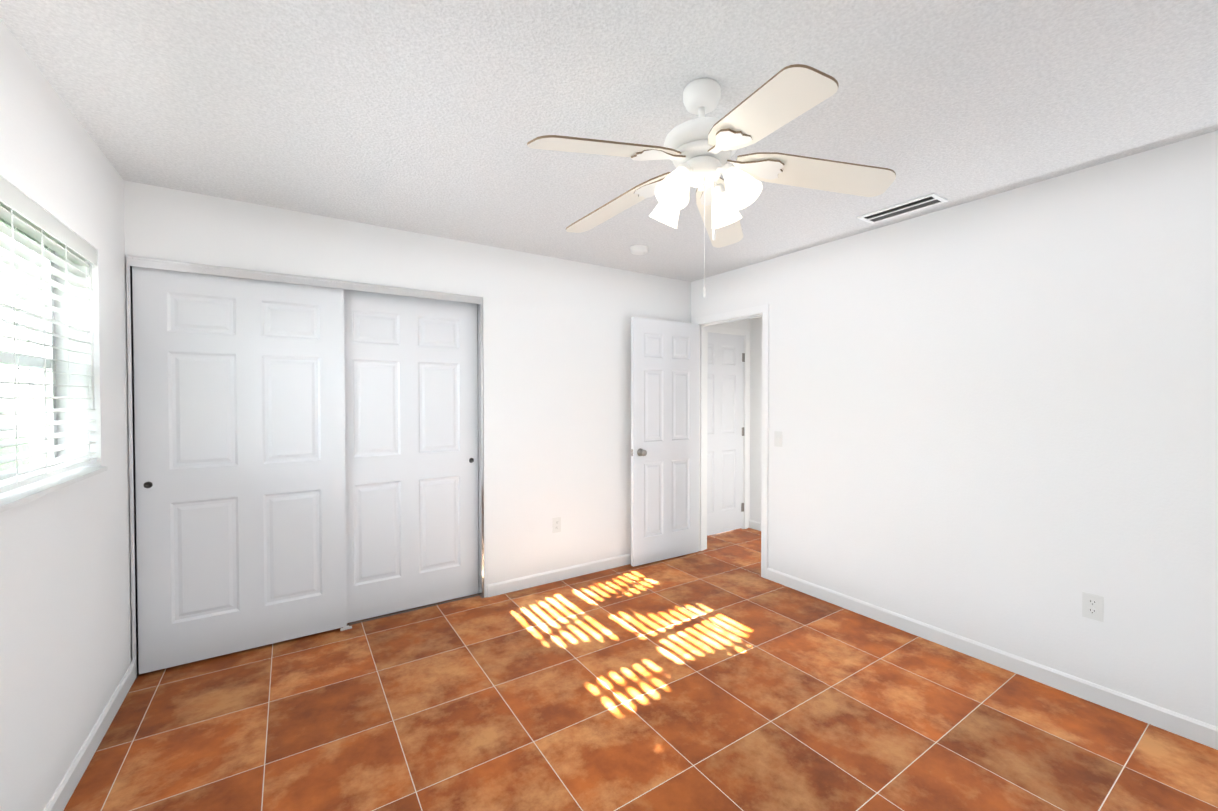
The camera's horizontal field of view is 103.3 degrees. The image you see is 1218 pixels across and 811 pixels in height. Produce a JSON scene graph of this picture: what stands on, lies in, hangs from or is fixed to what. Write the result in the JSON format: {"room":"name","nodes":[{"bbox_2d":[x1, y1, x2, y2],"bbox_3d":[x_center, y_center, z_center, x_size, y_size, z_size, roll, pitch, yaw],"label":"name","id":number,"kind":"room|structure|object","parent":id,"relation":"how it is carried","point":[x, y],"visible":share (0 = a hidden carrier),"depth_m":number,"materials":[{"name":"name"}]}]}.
{"room":"empty bedroom","nodes":[
{"label":"empty bedroom","id":0,"kind":"room"},
{"bbox_2d":[0,19,131,810],"bbox_3d":[-1.496,0.155,0.887,0.200,2.440,5.060,-1,1,-34],"label":"wall","id":1,"kind":"structure","parent":0,"point":[65,617],"depth_m":1.75,"materials":[{"name":"white paint"}]},
{"bbox_2d":[0,218,57,480],"bbox_3d":[-1.739,-0.175,1.158,0.050,0.916,1.846,-1,1,-34],"label":"window unit","id":2,"kind":"structure","parent":1,"relation":"in","point":[25,361],"depth_m":1.89,"materials":[{"name":"silver metal"}]},
{"bbox_2d":[0,176,96,493],"bbox_3d":[-1.641,-0.193,1.223,0.064,0.881,1.834,-1,1,-34],"label":"window blinds","id":3,"kind":"object","parent":2,"relation":"attached to","point":[21,211],"visible":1,"depth_m":1.60,"materials":[{"name":"white plastic"}]},
{"bbox_2d":[0,466,107,512],"bbox_3d":[-1.657,0.277,1.220,0.138,0.017,1.848,-1,1,-34],"label":"window sill","id":4,"kind":"structure","parent":1,"relation":"attached to","point":[11,499],"depth_m":1.56,"materials":[{"name":"white stone"}]},
{"bbox_2d":[44,663,134,810],"bbox_3d":[-1.209,1.336,0.664,0.012,0.085,4.100,-1,1,-34],"label":"baseboard","id":5,"kind":"structure","parent":1,"relation":"attached to","point":[62,794],"depth_m":1.84,"materials":[{"name":"white paint"}]},
{"bbox_2d":[124,180,690,597],"bbox_3d":[-0.833,0.114,3.425,3.710,2.440,0.120,-1,1,-34],"label":"wall","id":6,"kind":"structure","parent":0,"point":[556,387],"depth_m":3.49,"materials":[{"name":"white paint"}]},
{"bbox_2d":[132,267,346,673],"bbox_3d":[-1.965,0.317,2.645,0.912,2.030,0.038,-1,1,-34],"label":"closet door","id":7,"kind":"structure","parent":6,"relation":"in","point":[239,396],"depth_m":2.60,"materials":[{"name":"white paint"}]},
{"bbox_2d":[125,255,483,679],"bbox_3d":[-1.633,0.303,2.885,1.767,2.078,0.118,-1,1,-34],"label":"trim","id":8,"kind":"structure","parent":6,"relation":"attached to","point":[158,264],"depth_m":2.61,"materials":[{"name":"white wood"}]},
{"bbox_2d":[344,290,478,622],"bbox_3d":[-1.301,0.309,3.140,0.900,2.030,0.038,-1,1,-34],"label":"closet door","id":9,"kind":"structure","parent":6,"relation":"in","point":[411,418],"depth_m":3.12,"materials":[{"name":"white paint"}]},
{"bbox_2d":[552,517,560,532],"bbox_3d":[-0.395,0.905,3.651,0.070,0.115,0.008,-1,1,-34],"label":"electrical outlet","id":10,"kind":"object","parent":6,"relation":"attached to","point":[556,524],"visible":1,"depth_m":3.65,"materials":[{"name":"white plastic"}]},
{"bbox_2d":[487,553,630,596],"bbox_3d":[-0.054,1.284,3.881,1.902,0.085,0.012,-1,1,-34],"label":"baseboard","id":11,"kind":"structure","parent":6,"relation":"attached to","point":[508,586],"depth_m":3.64,"materials":[{"name":"white paint"}]},
{"bbox_2d":[0,0,1217,281],"bbox_3d":[0.534,-1.147,2.211,5.070,0.120,5.060,-1,1,-34],"label":"ceiling","id":12,"kind":"structure","parent":0,"point":[428,116],"depth_m":1.69,"materials":[{"name":"white paint"}]},
{"bbox_2d":[630,245,648,254],"bbox_3d":[0.211,-1.084,3.378,0.132,0.042,0.132,-1,1,-34],"label":"smoke detector","id":13,"kind":"object","parent":12,"relation":"attached to","point":[638,249],"visible":1,"depth_m":3.34,"materials":[{"name":"white plastic"}]},
{"bbox_2d":[527,64,895,296],"bbox_3d":[0.278,-0.720,1.633,1.155,0.714,1.197,-1,1,-34],"label":"ceiling fan","id":14,"kind":"object","parent":12,"relation":"hanging from","point":[700,150],"visible":1,"depth_m":1.58,"materials":[{"name":"white"}]},
{"bbox_2d":[857,193,947,223],"bbox_3d":[1.621,-1.089,2.680,0.165,0.009,0.400,-1,1,-34],"label":"ceiling vent","id":15,"kind":"object","parent":12,"relation":"in","point":[915,204],"visible":0.98,"depth_m":2.66,"materials":[{"name":"white metal"}]},
{"bbox_2d":[63,528,1217,810],"bbox_3d":[0.534,1.413,2.252,5.070,0.120,5.060,-1,1,-34],"label":"floor","id":16,"kind":"structure","parent":0,"point":[719,674],"depth_m":2.08,"materials":[{"name":"tile"}]},
{"bbox_2d":[340,625,351,630],"bbox_3d":[-1.576,1.333,2.891,0.060,0.020,0.010,-1,1,-34],"label":"floor guide","id":17,"kind":"object","parent":16,"relation":"on","point":[346,627],"visible":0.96,"depth_m":2.89,"materials":[{"name":"white plastic"}]},
{"bbox_2d":[711,319,749,527],"bbox_3d":[0.954,0.086,5.137,1.160,2.440,0.600,-1,1,-34],"label":"wall","id":18,"kind":"structure","parent":0,"point":[743,324],"depth_m":5.12,"materials":[{"name":"white paint"}]},
{"bbox_2d":[707,332,744,535],"bbox_3d":[1.097,0.283,4.898,0.767,2.030,0.163,-1,1,-34],"label":"door leaf","id":19,"kind":"structure","parent":18,"relation":"in","point":[725,427],"depth_m":4.94,"materials":[{"name":"white paint"}]},
{"bbox_2d":[708,326,748,528],"bbox_3d":[1.073,0.260,4.923,0.880,2.100,0.135,-1,1,-34],"label":"door frame","id":20,"kind":"structure","parent":18,"relation":"attached to","point":[731,331],"depth_m":5.09,"materials":[{"name":"white paint"}]},
{"bbox_2d":[749,317,761,522],"bbox_3d":[2.630,0.112,3.549,0.120,2.440,3.900,-1,1,-34],"label":"wall","id":21,"kind":"structure","parent":0,"point":[755,413],"depth_m":5.08,"materials":[{"name":"white paint"}]},
{"bbox_2d":[749,520,760,530],"bbox_3d":[2.575,1.290,3.531,0.012,0.085,3.900,-1,1,-34],"label":"baseboard","id":22,"kind":"structure","parent":21,"relation":"attached to","point":[755,525],"depth_m":5.08,"materials":[{"name":"white paint"}]},
{"bbox_2d":[691,130,1217,726],"bbox_3d":[1.907,0.125,2.757,0.120,2.440,4.420,-1,1,-34],"label":"wall","id":23,"kind":"structure","parent":0,"point":[993,418],"depth_m":2.40,"materials":[{"name":"white paint"}]},
{"bbox_2d":[631,317,698,566],"bbox_3d":[0.494,0.295,4.122,0.727,2.030,0.163,-1,1,-33],"label":"door leaf","id":24,"kind":"structure","parent":23,"relation":"in","point":[664,439],"depth_m":4.09,"materials":[{"name":"white paint"}]},
{"bbox_2d":[691,304,768,578],"bbox_3d":[1.040,0.273,4.069,0.148,2.100,0.840,-1,1,-34],"label":"door frame","id":25,"kind":"structure","parent":23,"relation":"attached to","point":[705,322],"depth_m":3.98,"materials":[{"name":"white paint"}]},
{"bbox_2d":[774,431,781,446],"bbox_3d":[1.264,0.251,3.608,0.014,0.115,0.070,-1,1,-34],"label":"light switch","id":26,"kind":"object","parent":23,"relation":"attached to","point":[777,438],"visible":1,"depth_m":3.61,"materials":[{"name":"white plastic"}]},
{"bbox_2d":[767,568,1217,749],"bbox_3d":[2.108,1.309,2.354,0.012,0.085,3.227,-1,1,-34],"label":"baseboard","id":27,"kind":"structure","parent":23,"relation":"attached to","point":[1198,731],"depth_m":2.39,"materials":[{"name":"white paint"}]},
{"bbox_2d":[1082,592,1103,621],"bbox_3d":[2.208,0.919,2.200,0.008,0.115,0.070,-1,1,-34],"label":"electrical outlet","id":28,"kind":"object","parent":23,"relation":"attached to","point":[1093,606],"visible":1,"depth_m":2.20,"materials":[{"name":"white plastic"}]},
{"label":"outside","id":29,"kind":"structure","parent":0,"visible":0},
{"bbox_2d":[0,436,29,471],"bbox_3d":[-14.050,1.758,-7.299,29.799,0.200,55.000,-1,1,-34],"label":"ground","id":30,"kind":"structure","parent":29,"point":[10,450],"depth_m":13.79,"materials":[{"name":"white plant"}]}
]}

